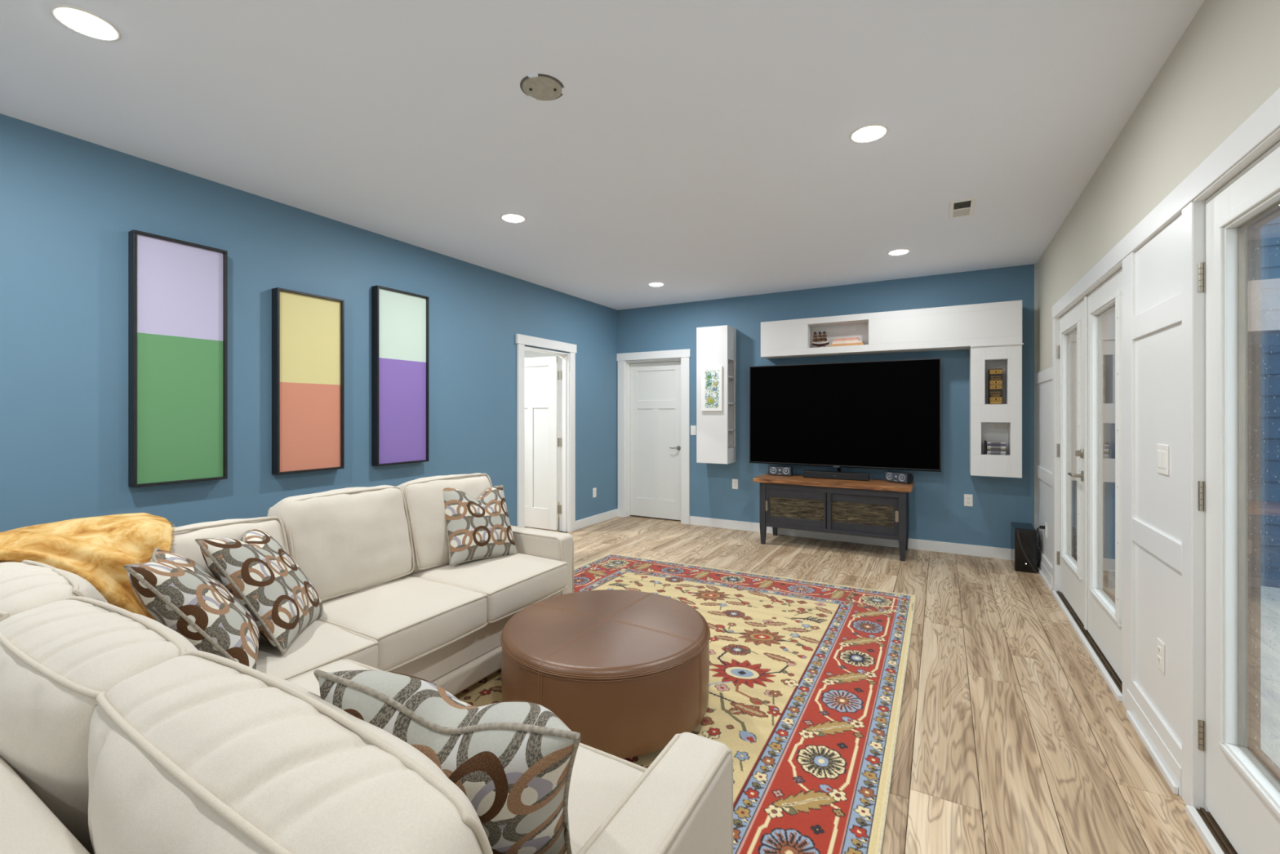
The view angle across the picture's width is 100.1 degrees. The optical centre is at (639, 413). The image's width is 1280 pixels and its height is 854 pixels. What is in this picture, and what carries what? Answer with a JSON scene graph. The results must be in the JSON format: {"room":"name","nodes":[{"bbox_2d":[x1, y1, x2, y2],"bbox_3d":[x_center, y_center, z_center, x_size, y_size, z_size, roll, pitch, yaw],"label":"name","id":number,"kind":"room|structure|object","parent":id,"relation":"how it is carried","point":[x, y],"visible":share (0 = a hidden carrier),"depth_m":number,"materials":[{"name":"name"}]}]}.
{"room":"leisure room","nodes":[
{"label":"leisure room","id":0,"kind":"room"},
{"bbox_2d":[0,113,617,532],"bbox_3d":[-2.469,0.000,3.393,0.130,2.740,8.955,0,0,29],"label":"wall","id":1,"kind":"structure","parent":0,"point":[69,206],"depth_m":3.24,"materials":[{"name":"blue paint"}]},
{"bbox_2d":[128,229,227,487],"bbox_3d":[-2.572,-0.286,3.002,0.070,1.348,0.423,0,0,29],"label":"framed art","id":2,"kind":"object","parent":1,"relation":"attached to","point":[178,289],"visible":1,"depth_m":2.96,"materials":[{"name":"black wood"}]},
{"bbox_2d":[271,287,344,474],"bbox_3d":[-2.228,-0.204,3.615,0.070,1.191,0.438,0,0,29],"label":"framed art","id":3,"kind":"object","parent":1,"relation":"attached to","point":[308,330],"visible":1,"depth_m":3.58,"materials":[{"name":"black wood"}]},
{"bbox_2d":[371,284,429,466],"bbox_3d":[-1.881,-0.281,4.231,0.070,1.355,0.463,0,0,29],"label":"framed art","id":4,"kind":"object","parent":1,"relation":"attached to","point":[400,319],"visible":1,"depth_m":4.20,"materials":[{"name":"black wood"}]},
{"bbox_2d":[524,355,558,530],"bbox_3d":[-1.299,0.348,6.405,0.760,2.020,0.036,0,0,27],"label":"door","id":5,"kind":"structure","parent":1,"relation":"in","point":[541,381],"depth_m":6.33,"materials":[{"name":"white paint"}]},
{"bbox_2d":[516,343,575,532],"bbox_3d":[-1.064,0.333,5.884,0.165,2.075,0.965,0,0,29],"label":"trim","id":6,"kind":"structure","parent":1,"relation":"attached to","point":[566,372],"depth_m":6.19,"materials":[{"name":"white paint"}]},
{"bbox_2d":[515,333,576,352],"bbox_3d":[-0.999,-0.753,5.847,0.028,0.097,1.005,0,0,29],"label":"trim","id":7,"kind":"structure","parent":1,"relation":"attached to","point":[525,340],"depth_m":5.77,"materials":[{"name":"white paint"}]},
{"bbox_2d":[592,487,595,497],"bbox_3d":[-0.562,0.984,6.645,0.009,0.116,0.072,0,0,29],"label":"wall outlet","id":8,"kind":"object","parent":1,"relation":"attached to","point":[593,489],"visible":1,"depth_m":6.63,"materials":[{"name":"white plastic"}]},
{"bbox_2d":[575,508,617,529],"bbox_3d":[-2.413,1.317,3.344,0.016,0.105,8.665,0,0,29],"label":"baseboard","id":9,"kind":"structure","parent":1,"relation":"attached to","point":[594,519],"depth_m":6.66,"materials":[{"name":"white paint"}]},
{"bbox_2d":[524,350,559,502],"bbox_3d":[-2.129,0.000,6.703,2.520,2.740,3.800,0,0,29],"label":"wall","id":10,"kind":"structure","parent":0,"point":[528,353],"depth_m":8.38,"materials":[{"name":"white paint"}]},
{"bbox_2d":[0,0,1204,310],"bbox_3d":[-0.446,-1.420,2.255,4.772,0.100,8.955,0,0,29],"label":"ceiling","id":11,"kind":"structure","parent":0,"point":[702,149],"depth_m":2.48,"materials":[{"name":"white paint"}]},
{"bbox_2d":[49,4,121,41],"bbox_3d":[-1.946,-1.365,1.885,0.176,0.010,0.176,0,0,29],"label":"recessed light","id":12,"kind":"object","parent":11,"relation":"in","point":[77,20],"visible":1,"depth_m":1.87,"materials":[{"name":"white plastic"}]},
{"bbox_2d":[500,213,525,222],"bbox_3d":[-0.890,-1.365,3.764,0.176,0.010,0.176,0,0,29],"label":"recessed light","id":13,"kind":"object","parent":11,"relation":"in","point":[513,218],"visible":1,"depth_m":3.74,"materials":[{"name":"white plastic"}]},
{"bbox_2d":[520,73,564,100],"bbox_3d":[-0.412,-1.365,2.255,0.186,0.010,0.187,0,0,29],"label":"ceiling box cover","id":14,"kind":"object","parent":11,"relation":"attached to","point":[535,86],"visible":1,"depth_m":2.25,"materials":[{"name":"grey"}]},
{"bbox_2d":[648,282,664,286],"bbox_3d":[0.173,-1.365,5.696,0.176,0.010,0.176,0,0,29],"label":"recessed light","id":15,"kind":"object","parent":11,"relation":"in","point":[652,284],"visible":1,"depth_m":5.67,"materials":[{"name":"white plastic"}]},
{"bbox_2d":[849,124,888,142],"bbox_3d":[1.121,-1.365,2.628,0.176,0.010,0.176,0,0,29],"label":"recessed light","id":16,"kind":"object","parent":11,"relation":"in","point":[873,132],"visible":1,"depth_m":2.61,"materials":[{"name":"white plastic"}]},
{"bbox_2d":[887,248,910,255],"bbox_3d":[2.200,-1.365,4.557,0.176,0.010,0.176,0,0,29],"label":"recessed light","id":17,"kind":"object","parent":11,"relation":"in","point":[899,251],"visible":1,"depth_m":4.54,"materials":[{"name":"white plastic"}]},
{"bbox_2d":[949,197,976,218],"bbox_3d":[2.151,-1.367,3.583,0.144,0.009,0.335,0,0,29],"label":"ceiling vent","id":18,"kind":"object","parent":11,"relation":"in","point":[964,207],"visible":1,"depth_m":3.57,"materials":[{"name":"white plastic"}]},
{"bbox_2d":[617,263,1034,548],"bbox_3d":[1.709,0.000,6.089,4.512,2.740,0.160,0,0,29],"label":"wall","id":19,"kind":"structure","parent":0,"point":[937,511],"depth_m":5.43,"materials":[{"name":"blue paint"}]},
{"bbox_2d":[616,348,690,360],"bbox_3d":[0.159,-0.741,6.852,1.058,0.098,0.028,0,0,29],"label":"trim","id":20,"kind":"structure","parent":19,"relation":"attached to","point":[677,353],"depth_m":6.82,"materials":[{"name":"white paint"}]},
{"bbox_2d":[617,356,689,524],"bbox_3d":[0.198,0.339,6.925,1.035,2.062,0.182,0,0,29],"label":"trim","id":21,"kind":"structure","parent":19,"relation":"attached to","point":[624,366],"depth_m":7.07,"materials":[{"name":"white paint"}]},
{"bbox_2d":[630,360,680,519],"bbox_3d":[0.197,0.348,6.939,0.785,2.012,0.096,0,0,29],"label":"door","id":22,"kind":"structure","parent":19,"relation":"in","point":[655,387],"depth_m":6.95,"materials":[{"name":"white paint"}]},
{"bbox_2d":[690,425,696,435],"bbox_3d":[0.655,0.210,6.584,0.072,0.116,0.010,0,0,29],"label":"light switch","id":23,"kind":"object","parent":19,"relation":"attached to","point":[693,428],"visible":1,"depth_m":6.58,"materials":[{"name":"white plastic"}]},
{"bbox_2d":[696,324,736,463],"bbox_3d":[0.898,-0.210,6.279,0.382,1.571,0.298,0,0,29],"label":"upper cabinet","id":24,"kind":"object","parent":19,"relation":"attached to","point":[716,430],"visible":0.91,"depth_m":6.17,"materials":[{"name":"white laminate"}]},
{"bbox_2d":[701,365,722,411],"bbox_3d":[0.822,-0.280,6.136,0.254,0.510,0.025,0,0,29],"label":"canvas painting","id":25,"kind":"object","parent":24,"relation":"attached to","point":[711,376],"visible":1,"depth_m":6.12},
{"bbox_2d":[732,479,737,488],"bbox_3d":[1.122,0.835,6.322,0.072,0.116,0.009,0,0,29],"label":"wall outlet","id":26,"kind":"object","parent":19,"relation":"attached to","point":[735,482],"visible":1,"depth_m":6.32,"materials":[{"name":"white plastic"}]},
{"bbox_2d":[749,358,941,471],"bbox_3d":[2.100,0.172,5.656,1.878,1.396,0.210,0,0,29],"label":"television","id":27,"kind":"object","parent":19,"relation":"attached to","point":[883,415],"visible":0.97,"depth_m":5.51,"materials":[{"name":"black plastic"}]},
{"bbox_2d":[689,515,1010,559],"bbox_3d":[2.115,1.317,5.760,3.442,0.105,0.016,0,0,29],"label":"baseboard","id":28,"kind":"structure","parent":19,"relation":"attached to","point":[913,544],"depth_m":5.58,"materials":[{"name":"white paint"}]},
{"bbox_2d":[760,300,1022,359],"bbox_3d":[2.417,-0.806,5.426,2.347,0.381,0.298,0,0,29],"label":"upper cabinet","id":29,"kind":"object","parent":19,"relation":"attached to","point":[957,327],"visible":0.98,"depth_m":5.21,"materials":[{"name":"white laminate"}]},
{"bbox_2d":[812,328,833,347],"bbox_3d":[1.923,-0.791,5.641,0.210,0.215,0.052,0,0,29],"label":"model ship","id":30,"kind":"object","parent":29,"relation":"in","point":[815,339],"visible":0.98,"depth_m":5.65,"materials":[{"name":"red wood"}]},
{"bbox_2d":[830,342,865,346],"bbox_3d":[2.142,-0.698,5.535,0.320,0.028,0.151,0,0,29],"label":"book","id":31,"kind":"object","parent":29,"relation":"in","point":[862,343],"visible":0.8,"depth_m":5.47,"materials":[{"name":"beige paper"}]},
{"bbox_2d":[831,340,863,344],"bbox_3d":[2.145,-0.721,5.530,0.290,0.018,0.146,0,0,29],"label":"book","id":32,"kind":"object","parent":31,"relation":"on","point":[860,341],"visible":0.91,"depth_m":5.46,"materials":[{"name":"beige paper"}]},
{"bbox_2d":[832,339,859,342],"bbox_3d":[2.135,-0.737,5.533,0.250,0.014,0.141,0,0,29],"label":"book","id":33,"kind":"object","parent":32,"relation":"on","point":[851,340],"visible":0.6,"depth_m":5.47,"materials":[{"name":"beige paper"}]},
{"bbox_2d":[834,337,859,341],"bbox_3d":[2.135,-0.756,5.533,0.230,0.024,0.141,0,0,29],"label":"book","id":34,"kind":"object","parent":33,"relation":"on","point":[852,338],"visible":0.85,"depth_m":5.47,"materials":[{"name":"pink paper"}]},
{"bbox_2d":[964,493,973,506],"bbox_3d":[3.168,0.840,5.171,0.072,0.116,0.009,0,0,29],"label":"wall outlet","id":35,"kind":"object","parent":19,"relation":"attached to","point":[968,499],"visible":1,"depth_m":5.17,"materials":[{"name":"white plastic"}]},
{"bbox_2d":[968,342,1023,477],"bbox_3d":[3.272,-0.023,4.939,0.400,1.186,0.310,0,0,29],"label":"upper cabinet","id":36,"kind":"object","parent":19,"relation":"attached to","point":[988,422],"visible":1,"depth_m":4.85,"materials":[{"name":"white laminate"}]},
{"bbox_2d":[982,440,986,454],"bbox_3d":[3.177,0.314,4.939,0.019,0.124,0.125,0,0,29],"label":"rack","id":37,"kind":"object","parent":36,"relation":"in","point":[984,453],"visible":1,"depth_m":4.90,"materials":[{"name":"black plastic"}]},
{"bbox_2d":[988,368,1002,404],"bbox_3d":[3.266,-0.243,4.927,0.099,0.324,0.140,0,0,29],"label":"book","id":38,"kind":"object","parent":36,"relation":"in","point":[995,375],"visible":0.98,"depth_m":4.87,"materials":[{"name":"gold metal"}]},
{"bbox_2d":[986,451,1005,454],"bbox_3d":[3.249,0.367,4.898,0.141,0.017,0.126,0,0,29],"label":"case","id":39,"kind":"object","parent":36,"relation":"in","point":[987,453],"visible":0.69,"depth_m":4.85,"materials":[{"name":"grey"}]},
{"bbox_2d":[986,449,1005,453],"bbox_3d":[3.251,0.350,4.897,0.141,0.015,0.126,0,0,29],"label":"case","id":40,"kind":"object","parent":39,"relation":"on","point":[993,451],"visible":0.87,"depth_m":4.85,"materials":[{"name":"grey"}]},
{"bbox_2d":[986,448,1006,451],"bbox_3d":[3.253,0.335,4.896,0.141,0.013,0.126,0,0,29],"label":"case","id":41,"kind":"object","parent":40,"relation":"on","point":[986,449],"visible":0.84,"depth_m":4.84,"materials":[{"name":"grey"}]},
{"bbox_2d":[986,446,1005,449],"bbox_3d":[3.250,0.320,4.897,0.141,0.015,0.126,0,0,29],"label":"case","id":42,"kind":"object","parent":41,"relation":"on","point":[995,448],"visible":0.78,"depth_m":4.85,"materials":[{"name":"beige"}]},
{"bbox_2d":[986,445,1005,448],"bbox_3d":[3.252,0.305,4.896,0.141,0.013,0.126,0,0,29],"label":"case","id":43,"kind":"object","parent":42,"relation":"on","point":[986,446],"visible":0.78,"depth_m":4.85,"materials":[{"name":"grey"}]},
{"bbox_2d":[986,443,1005,446],"bbox_3d":[3.249,0.287,4.898,0.141,0.021,0.126,0,0,29],"label":"case","id":44,"kind":"object","parent":43,"relation":"on","point":[987,444],"visible":0.71,"depth_m":4.85,"materials":[{"name":"blue"}]},
{"bbox_2d":[986,440,1005,444],"bbox_3d":[3.251,0.268,4.897,0.141,0.015,0.126,0,0,29],"label":"case","id":45,"kind":"object","parent":44,"relation":"on","point":[987,442],"visible":1,"depth_m":4.84,"materials":[{"name":"grey"}]},
{"bbox_2d":[524,502,1210,853],"bbox_3d":[-1.457,1.400,3.039,7.082,0.060,9.330,0,0,29],"label":"floor","id":46,"kind":"structure","parent":0,"point":[1011,739],"depth_m":2.47,"materials":[{"name":"brown wood"}]},
{"bbox_2d":[453,553,915,853],"bbox_3d":[-0.005,1.363,3.024,2.648,0.013,3.766,0,0,29],"label":"oriental rug","id":47,"kind":"object","parent":46,"relation":"on","point":[807,677],"visible":0.44,"depth_m":2.60,"materials":[{"name":"fabric"}]},
{"bbox_2d":[0,472,733,853],"bbox_3d":[-0.782,0.866,2.057,2.560,0.983,2.580,0,0,29],"label":"sectional sofa","id":48,"kind":"object","parent":47,"relation":"on","point":[119,735],"visible":0.84,"depth_m":1.01,"materials":[{"name":"beige fabric"}]},
{"bbox_2d":[0,561,108,622],"bbox_3d":[-1.777,0.679,1.563,0.661,0.452,0.344,0,0,29],"label":"cushion","id":49,"kind":"object","parent":48,"relation":"on","point":[24,586],"depth_m":1.46,"materials":[{"name":"beige fabric"}]},
{"bbox_2d":[0,512,175,620],"bbox_3d":[-2.016,0.620,1.778,0.775,0.459,0.760,0,0,29],"label":"throw","id":50,"kind":"object","parent":48,"relation":"on","point":[97,549],"visible":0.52,"depth_m":1.83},
{"bbox_2d":[0,600,197,853],"bbox_3d":[-1.231,0.688,1.232,0.777,0.439,0.345,0,0,29],"label":"cushion","id":51,"kind":"object","parent":48,"relation":"on","point":[58,658],"depth_m":1.04,"materials":[{"name":"beige fabric"}]},
{"bbox_2d":[123,547,259,669],"bbox_3d":[-1.461,0.656,1.790,0.311,0.452,0.540,0,0,-35],"label":"throw pillow","id":52,"kind":"object","parent":48,"relation":"on","point":[179,593],"visible":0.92,"depth_m":1.64,"materials":[{"name":"fabric"}]},
{"bbox_2d":[169,516,287,577],"bbox_3d":[-1.800,0.676,2.106,0.328,0.471,0.765,0,0,29],"label":"cushion","id":53,"kind":"object","parent":48,"relation":"on","point":[184,544],"depth_m":2.17,"materials":[{"name":"beige fabric"}]},
{"bbox_2d":[195,528,324,653],"bbox_3d":[-1.462,0.669,2.114,0.298,0.466,0.540,0,0,-15],"label":"throw pillow","id":54,"kind":"object","parent":48,"relation":"on","point":[255,568],"visible":0.84,"depth_m":1.96,"materials":[{"name":"fabric"}]},
{"bbox_2d":[88,654,483,853],"bbox_3d":[-0.579,0.685,0.855,0.884,0.437,0.342,0,0,29],"label":"cushion","id":55,"kind":"object","parent":48,"relation":"on","point":[188,753],"depth_m":0.76,"materials":[{"name":"beige fabric"}]},
{"bbox_2d":[255,620,377,679],"bbox_3d":[-1.528,0.958,1.931,0.790,0.205,0.787,0,0,29],"label":"seat cushion","id":56,"kind":"object","parent":48,"relation":"on","point":[322,643],"depth_m":1.99,"materials":[{"name":"beige fabric"}]},
{"bbox_2d":[288,660,371,696],"bbox_3d":[-0.962,0.958,1.450,0.685,0.206,0.765,0,0,29],"label":"seat cushion","id":57,"kind":"object","parent":48,"relation":"on","point":[305,677],"depth_m":1.82,"materials":[{"name":"beige fabric"}]},
{"bbox_2d":[267,484,411,602],"bbox_3d":[-1.469,0.646,2.686,0.343,0.532,0.657,0,0,29],"label":"cushion","id":58,"kind":"object","parent":48,"relation":"on","point":[348,542],"depth_m":2.57,"materials":[{"name":"beige fabric"}]},
{"bbox_2d":[320,575,486,671],"bbox_3d":[-1.186,0.957,2.530,0.719,0.207,0.620,0,0,29],"label":"seat cushion","id":59,"kind":"object","parent":48,"relation":"on","point":[410,619],"depth_m":2.39,"materials":[{"name":"beige fabric"}]},
{"bbox_2d":[396,472,490,573],"bbox_3d":[-1.164,0.640,3.235,0.344,0.532,0.689,0,0,29],"label":"cushion","id":60,"kind":"object","parent":48,"relation":"on","point":[422,500],"depth_m":2.98,"materials":[{"name":"beige fabric"}]},
{"bbox_2d":[313,669,581,853],"bbox_3d":[-0.350,0.680,1.013,0.650,0.456,0.315,0,0,19],"label":"throw pillow","id":61,"kind":"object","parent":48,"relation":"on","point":[513,761],"visible":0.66,"depth_m":0.86,"materials":[{"name":"fabric"}]},
{"bbox_2d":[442,484,517,565],"bbox_3d":[-0.962,0.652,3.206,0.260,0.465,0.506,0,0,40],"label":"throw pillow","id":62,"kind":"object","parent":48,"relation":"on","point":[480,527],"visible":0.98,"depth_m":3.11,"materials":[{"name":"fabric"}]},
{"bbox_2d":[408,552,567,622],"bbox_3d":[-0.880,0.958,3.071,0.718,0.205,0.658,0,0,29],"label":"seat cushion","id":63,"kind":"object","parent":48,"relation":"on","point":[509,584],"depth_m":2.90,"materials":[{"name":"beige fabric"}]},
{"bbox_2d":[568,745,644,853],"bbox_3d":[-0.378,0.959,1.123,0.692,0.206,0.770,0,0,29],"label":"seat cushion","id":64,"kind":"object","parent":48,"relation":"on","point":[599,779],"depth_m":1.24,"materials":[{"name":"beige fabric"}]},
{"bbox_2d":[500,589,710,758],"bbox_3d":[-0.154,1.151,2.466,0.946,0.414,0.946,0,0,24],"label":"round ottoman","id":65,"kind":"object","parent":47,"relation":"on","point":[626,671],"visible":0.97,"depth_m":2.13,"materials":[{"name":"brown leather"}]},
{"bbox_2d":[501,589,709,677],"bbox_3d":[-0.154,0.969,2.466,0.940,0.047,0.940,0,0,29],"label":"cushion","id":66,"kind":"object","parent":65,"relation":"on","point":[603,633],"depth_m":2.29,"materials":[{"name":"brown leather"}]},
{"bbox_2d":[753,472,914,560],"bbox_3d":[1.967,1.024,5.494,1.485,0.692,0.555,0,0,29],"label":"media console","id":67,"kind":"object","parent":46,"relation":"on","point":[873,508],"visible":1,"depth_m":5.28,"materials":[{"name":"brown wood"}]},
{"bbox_2d":[768,465,792,475],"bbox_3d":[1.531,0.626,5.839,0.246,0.100,0.105,0,0,27],"label":"speaker","id":68,"kind":"object","parent":67,"relation":"on","point":[772,470],"visible":1,"depth_m":5.80},
{"bbox_2d":[803,467,869,480],"bbox_3d":[2.020,0.624,5.532,0.640,0.107,0.096,0,0,29],"label":"soundbar","id":69,"kind":"object","parent":67,"relation":"on","point":[829,474],"visible":1,"depth_m":5.49,"materials":[{"name":"black plastic"}]},
{"bbox_2d":[804,471,866,479],"bbox_3d":[1.998,0.641,5.494,0.610,0.057,0.005,0,0,29],"label":"grille","id":70,"kind":"object","parent":69,"relation":"attached to","point":[830,475],"depth_m":5.49,"materials":[{"name":"black fabric"}]},
{"bbox_2d":[884,471,913,484],"bbox_3d":[2.532,0.626,5.247,0.105,0.100,0.246,0,0,-29],"label":"speaker","id":71,"kind":"object","parent":67,"relation":"on","point":[891,476],"visible":1,"depth_m":5.19},
{"bbox_2d":[1010,521,1036,572],"bbox_3d":[3.397,1.181,4.748,0.158,0.366,0.332,0,0,29],"label":"subwoofer","id":72,"kind":"object","parent":46,"relation":"on","point":[1023,535],"visible":1,"depth_m":4.62,"materials":[{"name":"black"}]},
{"bbox_2d":[1037,0,1279,372],"bbox_3d":[1.577,0.000,1.118,0.130,2.740,8.955,0,0,29],"label":"wall","id":73,"kind":"structure","parent":0,"point":[1225,64],"depth_m":2.03,"materials":[{"name":"beige paint"}]},
{"bbox_2d":[1034,262,1037,529],"bbox_3d":[3.615,0.000,4.894,0.019,2.740,0.056,0,0,29],"label":"trim","id":74,"kind":"structure","parent":73,"relation":"attached to","point":[1036,264],"depth_m":4.90,"materials":[{"name":"beige paint"}]},
{"bbox_2d":[1035,465,1052,486],"bbox_3d":[3.392,0.520,4.494,0.018,0.100,0.860,0,0,29],"label":"trim","id":75,"kind":"structure","parent":73,"relation":"attached to","point":[1046,476],"depth_m":4.48,"materials":[{"name":"white paint"}]},
{"bbox_2d":[1035,366,1052,383],"bbox_3d":[3.392,-0.312,4.494,0.018,0.095,0.860,0,0,29],"label":"trim","id":76,"kind":"structure","parent":73,"relation":"attached to","point":[1044,375],"depth_m":4.48,"materials":[{"name":"white paint"}]},
{"bbox_2d":[1036,545,1052,576],"bbox_3d":[3.392,1.285,4.494,0.018,0.170,0.860,0,0,29],"label":"trim","id":77,"kind":"structure","parent":73,"relation":"attached to","point":[1047,565],"depth_m":4.41,"materials":[{"name":"white paint"}]},
{"bbox_2d":[1044,522,1046,537],"bbox_3d":[3.362,0.970,4.443,0.009,0.116,0.072,0,0,29],"label":"wall outlet","id":78,"kind":"object","parent":73,"relation":"attached to","point":[1045,522],"visible":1,"depth_m":4.42,"materials":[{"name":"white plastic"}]},
{"bbox_2d":[1036,525,1045,566],"bbox_3d":[3.407,1.149,4.582,0.058,0.427,0.317,0,0,29],"label":"power cord","id":79,"kind":"object","parent":78,"relation":"attached to","point":[1040,526],"visible":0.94,"depth_m":4.53,"materials":[{"name":"black plastic"}]},
{"bbox_2d":[1052,317,1054,590],"bbox_3d":[3.162,0.323,4.085,0.018,2.095,0.080,0,0,29],"label":"trim","id":80,"kind":"structure","parent":73,"relation":"attached to","point":[1053,319],"depth_m":4.09,"materials":[{"name":"white paint"}]},
{"bbox_2d":[1057,298,1084,624],"bbox_3d":[2.950,0.304,3.662,0.124,2.042,0.871,0,0,29],"label":"door","id":81,"kind":"structure","parent":73,"relation":"in","point":[1072,322],"depth_m":3.84,"materials":[{"name":"white paint"}]},
{"bbox_2d":[1051,590,1122,702],"bbox_3d":[2.786,1.358,3.252,0.213,0.044,1.732,0,0,29],"label":"trim","id":82,"kind":"structure","parent":73,"relation":"attached to","point":[1106,670],"depth_m":3.06,"materials":[{"name":"white paint"}]},
{"bbox_2d":[1084,267,1122,681],"bbox_3d":[2.541,0.304,2.897,0.088,2.042,0.887,0,0,29],"label":"door","id":83,"kind":"structure","parent":73,"relation":"in","point":[1103,609],"depth_m":3.09,"materials":[{"name":"white paint"}]},
{"bbox_2d":[1036,213,1182,744],"bbox_3d":[1.512,0.310,1.138,0.005,2.080,8.665,0,0,29],"label":"wall panels","id":84,"kind":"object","parent":73,"relation":"attached to","point":[1158,261],"depth_m":2.16,"materials":[{"name":"white paint"}]},
{"bbox_2d":[1036,555,1182,797],"bbox_3d":[1.500,1.317,1.133,0.020,0.105,8.645,0,0,29],"label":"baseboard","id":85,"kind":"structure","parent":73,"relation":"attached to","point":[1173,767],"depth_m":2.15,"materials":[{"name":"white paint"}]},
{"bbox_2d":[1122,251,1135,708],"bbox_3d":[2.253,0.323,2.467,0.018,2.095,0.150,0,0,29],"label":"trim","id":86,"kind":"structure","parent":73,"relation":"attached to","point":[1128,262],"depth_m":2.46,"materials":[{"name":"white paint"}]},
{"bbox_2d":[1132,518,1182,573],"bbox_3d":[2.077,0.520,2.154,0.018,0.100,0.570,0,0,29],"label":"trim","id":87,"kind":"structure","parent":73,"relation":"attached to","point":[1166,548],"depth_m":2.11,"materials":[{"name":"white paint"}]},
{"bbox_2d":[1132,293,1182,339],"bbox_3d":[2.077,-0.380,2.154,0.018,0.100,0.570,0,0,29],"label":"trim","id":88,"kind":"structure","parent":73,"relation":"attached to","point":[1167,313],"depth_m":2.11,"materials":[{"name":"white paint"}]},
{"bbox_2d":[1132,680,1182,768],"bbox_3d":[2.077,1.285,2.154,0.018,0.170,0.570,0,0,29],"label":"trim","id":89,"kind":"structure","parent":73,"relation":"attached to","point":[1170,740],"depth_m":2.12,"materials":[{"name":"white paint"}]},
{"bbox_2d":[1156,637,1164,673],"bbox_3d":[2.053,0.955,2.115,0.009,0.116,0.072,0,0,29],"label":"wall outlet","id":90,"kind":"object","parent":73,"relation":"attached to","point":[1160,645],"visible":1,"depth_m":2.10,"materials":[{"name":"white plastic"}]},
{"bbox_2d":[1157,644,1161,654],"bbox_3d":[2.051,0.935,2.116,0.004,0.028,0.034,0,0,29],"label":"receptacle","id":91,"kind":"object","parent":90,"relation":"attached to","point":[1159,646],"depth_m":2.11,"materials":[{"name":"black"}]},
{"bbox_2d":[1157,654,1161,665],"bbox_3d":[2.051,0.975,2.116,0.004,0.028,0.034,0,0,29],"label":"receptacle","id":92,"kind":"object","parent":90,"relation":"attached to","point":[1159,656],"depth_m":2.11,"materials":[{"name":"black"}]},
{"bbox_2d":[1156,444,1168,475],"bbox_3d":[2.043,0.180,2.098,0.010,0.116,0.116,0,0,29],"label":"light switch","id":93,"kind":"object","parent":73,"relation":"attached to","point":[1162,451],"visible":1,"depth_m":2.08,"materials":[{"name":"white plastic"}]},
{"bbox_2d":[1052,88,1279,319],"bbox_3d":[1.281,-0.772,0.743,0.022,0.095,7.750,0,0,29],"label":"trim","id":94,"kind":"structure","parent":73,"relation":"attached to","point":[1264,121],"depth_m":1.82,"materials":[{"name":"white paint"}]},
{"bbox_2d":[1054,127,1279,811],"bbox_3d":[2.349,0.322,2.505,0.144,2.096,3.472,0,0,29],"label":"trim","id":95,"kind":"structure","parent":73,"relation":"attached to","point":[1199,202],"depth_m":1.82,"materials":[{"name":"white paint"}]},
{"bbox_2d":[1182,200,1192,805],"bbox_3d":[1.915,0.323,1.866,0.018,2.095,0.090,0,0,29],"label":"trim","id":96,"kind":"structure","parent":73,"relation":"attached to","point":[1187,212],"depth_m":1.86,"materials":[{"name":"white paint"}]},
{"bbox_2d":[1186,804,1237,853],"bbox_3d":[1.738,1.358,1.386,0.213,0.044,0.912,0,0,29],"label":"trim","id":97,"kind":"structure","parent":73,"relation":"attached to","point":[1213,837],"depth_m":1.72,"materials":[{"name":"white paint"}]},
{"bbox_2d":[1198,141,1279,853],"bbox_3d":[1.708,0.304,1.408,0.096,2.041,0.916,0,0,28],"label":"door","id":98,"kind":"structure","parent":73,"relation":"in","point":[1242,782],"depth_m":1.65,"materials":[{"name":"white paint"}]},
{"label":"outside","id":99,"kind":"structure","parent":0,"visible":0},
{"bbox_2d":[1108,568,1279,768],"bbox_3d":[2.966,1.460,-0.348,3.688,0.100,10.300,0,0,29],"label":"floor","id":100,"kind":"structure","parent":99,"point":[1269,704],"depth_m":2.96,"materials":[{"name":"concrete"}]},
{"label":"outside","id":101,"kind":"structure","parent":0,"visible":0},
{"bbox_2d":[1108,216,1279,587],"bbox_3d":[6.375,-1.330,3.778,5.588,5.800,0.165,0,0,29],"label":"wall","id":102,"kind":"structure","parent":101,"point":[1269,263],"depth_m":4.39,"materials":[{"name":"blue"}]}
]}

